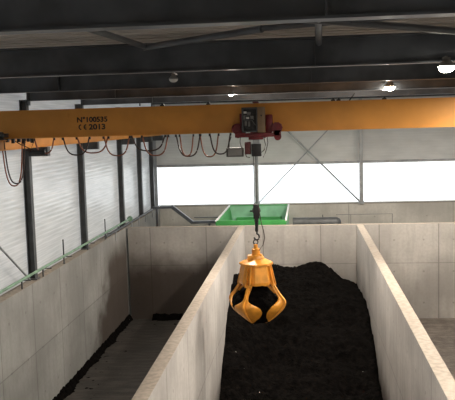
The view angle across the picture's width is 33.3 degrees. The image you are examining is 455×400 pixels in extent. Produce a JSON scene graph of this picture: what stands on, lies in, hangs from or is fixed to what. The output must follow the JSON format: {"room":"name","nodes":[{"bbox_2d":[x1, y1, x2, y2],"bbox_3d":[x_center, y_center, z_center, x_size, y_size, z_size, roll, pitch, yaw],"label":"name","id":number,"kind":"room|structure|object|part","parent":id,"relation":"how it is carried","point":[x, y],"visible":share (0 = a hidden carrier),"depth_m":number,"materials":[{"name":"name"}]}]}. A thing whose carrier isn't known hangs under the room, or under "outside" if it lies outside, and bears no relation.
{"room":"waste facility","nodes":[
{"label":"waste facility","id":0,"kind":"room"},
{"bbox_2d":[0,93,150,295],"bbox_3d":[-6.155,-0.202,18.747,0.040,5.660,43.950,-1,6,6],"label":"wall","id":1,"kind":"structure","parent":0,"point":[55,176],"depth_m":24.95,"materials":[{"name":"white metal"}]},
{"bbox_2d":[0,209,159,399],"bbox_3d":[-5.860,4.599,19.213,0.360,4.000,43.950,-1,6,6],"label":"wall","id":2,"kind":"structure","parent":0,"point":[50,327],"depth_m":24.00,"materials":[{"name":"concrete"}]},
{"bbox_2d":[0,246,30,279],"bbox_3d":[-5.725,1.498,19.915,0.057,1.831,2.832,-1,6,6],"label":"brace","id":3,"kind":"object","parent":2,"relation":"attached to","point":[1,248],"visible":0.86,"depth_m":20.18,"materials":[{"name":"grey metal"}]},
{"bbox_2d":[19,100,49,279],"bbox_3d":[-5.433,-0.275,21.774,0.770,5.160,0.280,-1,6,6],"label":"steel column","id":4,"kind":"structure","parent":2,"relation":"on","point":[27,177],"depth_m":21.82,"materials":[{"name":"grey metal"}]},
{"bbox_2d":[0,216,132,293],"bbox_3d":[-5.329,2.056,22.146,0.280,0.438,22.380,-1,6,6],"label":"pipe","id":5,"kind":"object","parent":2,"relation":"on","point":[129,218],"visible":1,"depth_m":23.55,"materials":[{"name":"metal"}]},
{"bbox_2d":[75,104,98,248],"bbox_3d":[-4.914,-0.817,27.020,0.770,5.160,0.280,-1,6,6],"label":"steel column","id":6,"kind":"structure","parent":2,"relation":"on","point":[92,145],"depth_m":27.06,"materials":[{"name":"grey metal"}]},
{"bbox_2d":[106,205,158,240],"bbox_3d":[-4.184,1.038,34.868,0.120,0.420,10.800,-1,6,6],"label":"rail","id":7,"kind":"object","parent":2,"relation":"attached to","point":[150,210],"visible":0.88,"depth_m":33.73,"materials":[{"name":"grey metal"}]},
{"bbox_2d":[136,136,152,215],"bbox_3d":[-3.968,-1.804,36.573,0.770,5.160,0.280,-1,6,6],"label":"steel column","id":8,"kind":"structure","parent":2,"relation":"on","point":[139,140],"depth_m":36.62,"materials":[{"name":"grey metal"}]},
{"bbox_2d":[148,135,162,208],"bbox_3d":[-3.684,-2.100,39.444,0.770,5.160,0.280,-1,6,6],"label":"steel column","id":9,"kind":"structure","parent":2,"relation":"on","point":[155,138],"depth_m":39.50,"materials":[{"name":"grey metal"}]},
{"bbox_3d":[-5.919,0.231,16.874,0.770,5.160,0.280,-1,6,6],"label":"steel column","id":10,"kind":"structure","parent":2,"relation":"on","visible":0},
{"bbox_2d":[0,135,159,150],"bbox_3d":[-5.563,-1.415,19.245,0.200,0.300,41.300,-1,6,6],"label":"runway","id":11,"kind":"object","parent":10,"relation":"on","point":[41,142],"visible":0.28,"depth_m":22.84,"materials":[{"name":"orange paint"}]},
{"bbox_2d":[131,226,244,399],"bbox_3d":[-0.966,4.770,16.135,0.270,4.000,32.780,-1,6,6],"label":"wall","id":12,"kind":"structure","parent":0,"point":[188,366],"depth_m":18.43,"materials":[{"name":"concrete"}]},
{"bbox_2d":[0,93,454,138],"bbox_3d":[5.044,-2.245,18.816,22.060,0.874,2.500,-1,6,6],"label":"crane","id":13,"kind":"object","parent":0,"point":[384,113],"visible":1,"depth_m":18.51,"materials":[{"name":"orange paint"}]},
{"bbox_2d":[2,142,22,186],"bbox_3d":[-5.375,-0.931,19.049,0.606,1.196,0.040,-1,6,6],"label":"cable","id":14,"kind":"object","parent":13,"relation":"hanging from","point":[21,142],"visible":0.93,"depth_m":19.04,"materials":[{"name":"black plastic"}]},
{"bbox_2d":[4,139,25,183],"bbox_3d":[-5.306,-0.960,19.009,0.606,1.137,0.040,-1,6,6],"label":"cable","id":15,"kind":"object","parent":13,"relation":"hanging from","point":[24,139],"visible":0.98,"depth_m":19.01,"materials":[{"name":"black plastic"}]},
{"bbox_2d":[5,138,45,154],"bbox_3d":[-5.037,-1.330,18.948,0.990,0.400,0.102,-1,6,6],"label":"trolley","id":16,"kind":"object","parent":13,"relation":"hanging from","point":[31,140],"visible":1,"depth_m":18.91,"materials":[{"name":"black metal"}]},
{"bbox_2d":[34,138,54,153],"bbox_3d":[-4.554,-1.345,18.925,0.557,0.400,0.040,-1,6,6],"label":"cable","id":17,"kind":"object","parent":13,"relation":"hanging from","point":[34,138],"visible":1,"depth_m":18.91,"materials":[{"name":"black plastic"}]},
{"bbox_2d":[62,137,90,155],"bbox_3d":[-3.736,-1.327,18.815,0.729,0.461,0.040,-1,6,6],"label":"cable","id":18,"kind":"object","parent":13,"relation":"hanging from","point":[89,138],"visible":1,"depth_m":18.82,"materials":[{"name":"black plastic"}]},
{"bbox_2d":[76,136,109,153],"bbox_3d":[-3.330,-1.358,18.802,0.852,0.422,0.040,-1,6,6],"label":"cable","id":19,"kind":"object","parent":13,"relation":"hanging from","point":[108,137],"visible":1,"depth_m":18.81,"materials":[{"name":"black plastic"}]},
{"bbox_2d":[102,136,130,155],"bbox_3d":[-2.719,-1.325,18.715,0.704,0.500,0.040,-1,6,6],"label":"cable","id":20,"kind":"object","parent":13,"relation":"hanging from","point":[129,137],"visible":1,"depth_m":18.71,"materials":[{"name":"black plastic"}]},
{"bbox_2d":[131,135,166,150],"bbox_3d":[-1.934,-1.393,18.660,0.901,0.403,0.040,-1,6,6],"label":"cable","id":21,"kind":"object","parent":13,"relation":"hanging from","point":[164,135],"visible":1,"depth_m":18.66,"materials":[{"name":"black plastic"}]},
{"bbox_2d":[141,135,169,155],"bbox_3d":[-1.764,-1.333,18.619,0.704,0.520,0.040,-1,6,6],"label":"cable","id":22,"kind":"object","parent":13,"relation":"hanging from","point":[141,135],"visible":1,"depth_m":18.62,"materials":[{"name":"black plastic"}]},
{"bbox_2d":[179,134,193,156],"bbox_3d":[-0.993,-1.331,18.543,0.384,0.548,0.040,-1,6,6],"label":"cable","id":23,"kind":"object","parent":13,"relation":"hanging from","point":[179,134],"visible":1,"depth_m":18.53,"materials":[{"name":"black plastic"}]},
{"bbox_2d":[175,134,201,156],"bbox_3d":[-0.953,-1.330,18.570,0.655,0.560,0.040,-1,6,6],"label":"cable","id":24,"kind":"object","parent":13,"relation":"hanging from","point":[176,134],"visible":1,"depth_m":18.57,"materials":[{"name":"black plastic"}]},
{"bbox_2d":[199,133,219,156],"bbox_3d":[-0.439,-1.329,18.519,0.508,0.579,0.040,-1,6,6],"label":"cable","id":25,"kind":"object","parent":13,"relation":"hanging from","point":[218,135],"visible":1,"depth_m":18.51,"materials":[{"name":"black plastic"}]},
{"bbox_2d":[209,133,231,154],"bbox_3d":[-0.173,-1.361,18.459,0.557,0.519,0.040,-1,6,6],"label":"cable","id":26,"kind":"object","parent":13,"relation":"hanging from","point":[230,134],"visible":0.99,"depth_m":18.46,"materials":[{"name":"black plastic"}]},
{"bbox_3d":[4.849,-1.739,17.983,21.500,0.043,0.110,-1,6,6],"label":"festoon rail","id":27,"kind":"part","parent":13,"relation":"part of","materials":[{"name":"orange metal"}]},
{"bbox_2d":[226,102,282,204],"bbox_3d":[0.674,-1.140,18.459,1.368,2.480,0.930,-1,6,6],"label":"trolley","id":28,"kind":"object","parent":13,"relation":"hanging from","point":[252,119],"visible":0.99,"depth_m":18.11,"materials":[{"name":"red metal"}]},
{"bbox_3d":[0.233,-1.711,18.261,0.250,0.250,0.330,-1,6,6],"label":"drive motor","id":29,"kind":"part","parent":28,"relation":"part of","materials":[{"name":"red paint"}]},
{"bbox_3d":[0.535,-1.901,18.074,0.315,0.520,0.007,-1,6,6],"label":"mounting plate","id":30,"kind":"part","parent":28,"relation":"part of","materials":[{"name":"black plastic"}]},
{"bbox_2d":[252,204,259,239],"bbox_3d":[0.707,0.550,18.473,0.200,0.885,0.102,-1,6,6],"label":"hook block","id":31,"kind":"object","parent":28,"relation":"hanging from","point":[255,211],"visible":1,"depth_m":18.41,"materials":[{"name":"black metal"}]},
{"bbox_3d":[0.701,0.318,18.450,0.140,0.420,0.102,-1,6,6],"label":"plate","id":32,"kind":"part","parent":31,"relation":"part of","materials":[{"name":"black plastic"}]},
{"bbox_2d":[229,240,285,322],"bbox_3d":[0.712,1.975,18.620,1.258,2.050,1.258,-3,6,-15],"label":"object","id":33,"kind":"object","parent":31,"relation":"hanging from","point":[256,270],"visible":0.82,"depth_m":18.28,"materials":[{"name":"orange metal"}]},
{"bbox_3d":[0.699,1.500,18.572,0.767,0.165,0.767,2,7,29],"label":"plate","id":34,"kind":"part","parent":33,"relation":"part of","materials":[{"name":"yellow paint"}]},
{"bbox_2d":[258,207,264,250],"bbox_3d":[0.810,0.723,18.419,0.192,1.108,0.034,0,6,16],"label":"power cable","id":35,"kind":"object","parent":31,"relation":"hanging from","point":[258,207],"visible":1,"depth_m":18.39,"materials":[{"name":"black rubber"}]},
{"bbox_3d":[0.735,-1.929,18.447,1.070,0.910,0.780,-1,6,6],"label":"frame","id":36,"kind":"part","parent":28,"relation":"part of","materials":[{"name":"red paint"}]},
{"bbox_3d":[1.181,-1.699,18.194,0.286,0.336,0.280,-1,6,6],"label":"hoist motor","id":37,"kind":"part","parent":28,"relation":"part of","materials":[{"name":"red paint"}]},
{"bbox_2d":[0,16,454,48],"bbox_3d":[5.216,-3.284,17.318,23.180,0.120,44.180,-1,6,6],"label":"ceiling","id":38,"kind":"structure","parent":0,"point":[163,34],"depth_m":11.32,"materials":[{"name":"grey metal"}]},
{"bbox_2d":[0,32,454,78],"bbox_3d":[4.547,-2.197,10.789,22.440,0.620,0.200,-1,6,6],"label":"rafter","id":39,"kind":"object","parent":38,"relation":"attached to","point":[416,47],"visible":0.82,"depth_m":11.22,"materials":[{"name":"metal"}]},
{"bbox_2d":[169,72,177,82],"bbox_3d":[-0.775,-1.794,11.170,0.140,0.145,0.370,-1,6,6],"label":"lamp","id":40,"kind":"object","parent":39,"relation":"attached to","point":[173,78],"visible":1,"depth_m":11.02,"materials":[{"name":"grey metal"}]},
{"bbox_2d":[307,21,454,34],"bbox_3d":[2.315,-2.123,9.376,4.070,0.090,0.090,-6,7,-37],"label":"brace","id":41,"kind":"object","parent":39,"relation":"attached to","point":[377,24],"visible":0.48,"depth_m":9.11,"materials":[{"name":"metal"}]},
{"bbox_2d":[438,56,454,72],"bbox_3d":[3.081,-1.915,10.751,0.238,0.232,0.419,-1,6,6],"label":"lamp","id":42,"kind":"object","parent":39,"relation":"attached to","point":[446,66],"visible":1,"depth_m":10.60,"materials":[{"name":"white glass"}]},
{"bbox_2d":[0,0,454,34],"bbox_3d":[4.037,-1.666,5.641,22.440,0.620,0.200,-1,6,6],"label":"rafter","id":43,"kind":"object","parent":38,"relation":"attached to","point":[16,16],"visible":1,"depth_m":6.07,"materials":[{"name":"metal"}]},
{"bbox_2d":[88,31,145,48],"bbox_3d":[-1.616,-1.959,8.645,0.080,0.080,4.621,0,6,11],"label":"brace","id":44,"kind":"object","parent":43,"relation":"attached to","point":[106,34],"visible":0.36,"depth_m":9.71,"materials":[{"name":"metal"}]},
{"bbox_2d":[142,25,263,50],"bbox_3d":[-0.394,-2.122,10.023,0.090,0.090,2.393,-7,8,-42],"label":"brace","id":45,"kind":"object","parent":44,"relation":"attached to","point":[256,29],"visible":0.82,"depth_m":9.85,"materials":[{"name":"metal"}]},
{"bbox_2d":[261,18,409,30],"bbox_3d":[1.678,-2.040,8.528,2.890,0.070,0.070,1,6,27],"label":"brace","id":46,"kind":"object","parent":45,"relation":"attached to","point":[284,25],"visible":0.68,"depth_m":8.95,"materials":[{"name":"metal"}]},
{"bbox_2d":[315,22,321,45],"bbox_3d":[1.020,-2.012,8.530,0.090,0.090,4.901,-1,6,7],"label":"brace","id":47,"kind":"object","parent":43,"relation":"attached to","point":[318,27],"visible":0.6,"depth_m":9.54,"materials":[{"name":"metal"}]},
{"bbox_2d":[0,63,454,93],"bbox_3d":[5.013,-2.683,15.491,22.440,0.620,0.200,-1,6,6],"label":"rafter","id":48,"kind":"object","parent":38,"relation":"attached to","point":[427,71],"visible":0.64,"depth_m":15.98,"materials":[{"name":"metal"}]},
{"bbox_2d":[26,79,454,105],"bbox_3d":[5.498,-3.189,20.391,22.440,0.620,0.200,-1,6,6],"label":"rafter","id":49,"kind":"object","parent":38,"relation":"attached to","point":[431,83],"visible":0.62,"depth_m":20.91,"materials":[{"name":"metal"}]},
{"bbox_3d":[-5.644,-2.988,21.515,0.040,0.620,0.200,-1,6,6],"label":"plate","id":50,"kind":"part","parent":49,"relation":"part of","materials":[{"name":"metal"}]},
{"bbox_2d":[384,81,394,90],"bbox_3d":[4.324,-3.058,20.295,0.294,0.282,0.447,-1,6,6],"label":"lamp","id":51,"kind":"object","parent":49,"relation":"attached to","point":[389,86],"visible":0.96,"depth_m":20.14,"materials":[{"name":"white glass"}]},
{"bbox_2d":[81,88,454,108],"bbox_3d":[6.017,-3.730,25.637,22.440,0.620,0.200,-1,6,6],"label":"rafter","id":52,"kind":"object","parent":38,"relation":"attached to","point":[432,90],"visible":0.38,"depth_m":26.09,"materials":[{"name":"metal"}]},
{"bbox_2d":[151,94,454,105],"bbox_3d":[7.239,-5.302,38.032,22.440,0.620,0.200,-1,6,6],"label":"rafter","id":53,"kind":"object","parent":38,"relation":"attached to","point":[152,104],"visible":0.34,"depth_m":38.38,"materials":[{"name":"metal"}]},
{"bbox_2d":[232,286,277,323],"bbox_3d":[0.728,2.560,18.672,1.250,0.919,1.238,-1,6,6],"label":"clump","id":54,"kind":"object","parent":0,"point":[262,297],"visible":0.65,"depth_m":18.28,"materials":[{"name":"black soil"}]},
{"bbox_2d":[64,318,454,399],"bbox_3d":[5.489,6.484,18.284,23.580,0.200,44.550,-1,6,6],"label":"floor","id":55,"kind":"structure","parent":0,"point":[143,341],"depth_m":27.51,"materials":[{"name":"concrete"}]},
{"bbox_2d":[52,314,132,399],"bbox_3d":[-4.713,6.064,23.196,1.050,0.285,19.760,-1,6,6],"label":"residue","id":56,"kind":"object","parent":55,"relation":"on","point":[68,389],"visible":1,"depth_m":26.77,"materials":[{"name":"black soil"}]},
{"bbox_2d":[152,313,183,324],"bbox_3d":[-1.389,5.060,32.213,3.790,0.294,1.070,-1,6,6],"label":"residue","id":57,"kind":"object","parent":55,"relation":"on","point":[174,316],"visible":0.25,"depth_m":32.71,"materials":[{"name":"black soil"}]},
{"bbox_2d":[215,204,288,225],"bbox_3d":[1.361,2.629,35.943,3.100,4.170,6.270,-1,6,6],"label":"hopper","id":58,"kind":"object","parent":55,"relation":"on","point":[271,214],"visible":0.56,"depth_m":38.66,"materials":[{"name":"green paint"}]},
{"bbox_2d":[220,261,382,399],"bbox_3d":[2.294,4.408,23.851,4.670,3.057,16.770,-1,6,6],"label":"heap","id":59,"kind":"object","parent":55,"relation":"on","point":[321,346],"visible":0.77,"depth_m":23.91,"materials":[{"name":"black soil"}]},
{"bbox_2d":[293,215,340,224],"bbox_3d":[4.234,2.667,35.718,2.260,3.980,0.520,-1,6,6],"label":"tank","id":60,"kind":"object","parent":55,"relation":"on","point":[302,220],"visible":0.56,"depth_m":35.35,"materials":[{"name":"grey metal"}]},
{"bbox_2d":[336,213,392,223],"bbox_3d":[6.567,2.584,36.387,2.672,3.881,0.043,-1,6,6],"label":"handrail","id":61,"kind":"object","parent":55,"relation":"on","point":[390,213],"visible":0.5,"depth_m":36.23,"materials":[{"name":"grey metal"}]},
{"bbox_2d":[128,222,454,318],"bbox_3d":[6.991,2.967,31.854,22.550,4.000,0.270,-1,6,6],"label":"wall","id":62,"kind":"structure","parent":0,"point":[168,265],"depth_m":32.02,"materials":[{"name":"concrete"}]},
{"bbox_2d":[115,107,134,226],"bbox_3d":[-4.345,-1.410,32.762,0.770,5.160,0.280,-1,6,6],"label":"steel column","id":63,"kind":"structure","parent":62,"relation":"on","point":[120,142],"depth_m":32.80,"materials":[{"name":"grey metal"}]},
{"bbox_2d":[152,205,217,226],"bbox_3d":[-1.896,2.465,36.826,3.352,4.503,0.205,-1,6,6],"label":"duct","id":64,"kind":"object","parent":62,"relation":"on","point":[172,207],"visible":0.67,"depth_m":36.58,"materials":[{"name":"metal"}]},
{"bbox_2d":[155,95,454,164],"bbox_3d":[7.416,-3.756,39.214,22.980,3.440,0.040,-1,6,6],"label":"wall","id":65,"kind":"structure","parent":0,"point":[433,142],"depth_m":39.52,"materials":[{"name":"grey metal"}]},
{"bbox_2d":[157,158,454,166],"bbox_3d":[7.457,-2.008,39.310,22.980,0.100,0.120,-1,6,6],"label":"trim","id":66,"kind":"structure","parent":65,"relation":"attached to","point":[444,159],"depth_m":39.59,"materials":[{"name":"metal"}]},
{"bbox_2d":[160,202,454,225],"bbox_3d":[7.731,2.149,39.687,22.660,4.020,0.250,-1,6,6],"label":"wall","id":67,"kind":"structure","parent":0,"point":[411,212],"depth_m":39.51,"materials":[{"name":"concrete"}]},
{"bbox_2d":[153,105,157,205],"bbox_3d":[-3.853,-2.419,40.165,0.280,5.620,0.200,-1,6,6],"label":"steel column","id":68,"kind":"structure","parent":67,"relation":"on","point":[154,142],"depth_m":40.22,"materials":[{"name":"grey metal"}]},
{"bbox_2d":[157,165,255,205],"bbox_3d":[-1.111,-0.770,40.301,5.190,2.080,0.070,-1,6,6],"label":"window","id":69,"kind":"structure","parent":67,"relation":"in","point":[226,165],"depth_m":40.29,"materials":[{"name":"white"}]},
{"bbox_2d":[254,156,258,203],"bbox_3d":[1.489,-2.515,39.626,0.280,5.620,0.200,-1,6,6],"label":"steel column","id":70,"kind":"structure","parent":67,"relation":"on","point":[256,162],"depth_m":39.71,"materials":[{"name":"grey metal"}]},
{"bbox_2d":[259,130,327,202],"bbox_3d":[3.535,-1.873,39.419,3.950,4.029,0.053,-1,6,6],"label":"brace","id":71,"kind":"object","parent":70,"relation":"attached to","point":[326,130],"visible":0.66,"depth_m":39.42,"materials":[{"name":"grey metal"}]},
{"bbox_2d":[258,163,358,203],"bbox_3d":[4.246,-0.867,39.761,5.220,2.080,0.070,-1,6,6],"label":"window","id":72,"kind":"structure","parent":67,"relation":"in","point":[315,163],"depth_m":39.76,"materials":[{"name":"white"}]},
{"bbox_2d":[175,201,454,206],"bbox_3d":[7.675,0.130,39.489,22.660,0.040,0.200,-1,6,6],"label":"trim","id":73,"kind":"structure","parent":67,"relation":"on","point":[411,201],"depth_m":39.60,"materials":[{"name":"grey metal"}]},
{"bbox_2d":[359,98,363,203],"bbox_3d":[6.861,-2.612,39.084,0.280,5.620,0.200,-1,6,6],"label":"steel column","id":74,"kind":"structure","parent":67,"relation":"on","point":[360,130],"depth_m":39.08,"materials":[{"name":"grey metal"}]},
{"bbox_2d":[287,131,359,201],"bbox_3d":[4.883,-1.831,39.219,3.874,3.973,0.086,-1,6,6],"label":"brace","id":75,"kind":"object","parent":74,"relation":"attached to","point":[289,132],"visible":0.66,"depth_m":39.18,"materials":[{"name":"grey metal"}]},
{"bbox_2d":[363,160,454,201],"bbox_3d":[9.618,-0.963,39.219,5.220,2.080,0.070,-1,6,6],"label":"window","id":76,"kind":"structure","parent":67,"relation":"in","point":[448,160],"depth_m":39.23,"materials":[{"name":"white"}]},
{"bbox_2d":[356,224,454,399],"bbox_3d":[3.963,4.682,15.638,0.280,4.000,32.780,-1,6,6],"label":"wall","id":77,"kind":"structure","parent":0,"point":[410,366],"depth_m":18.57,"materials":[{"name":"concrete"}]}
]}

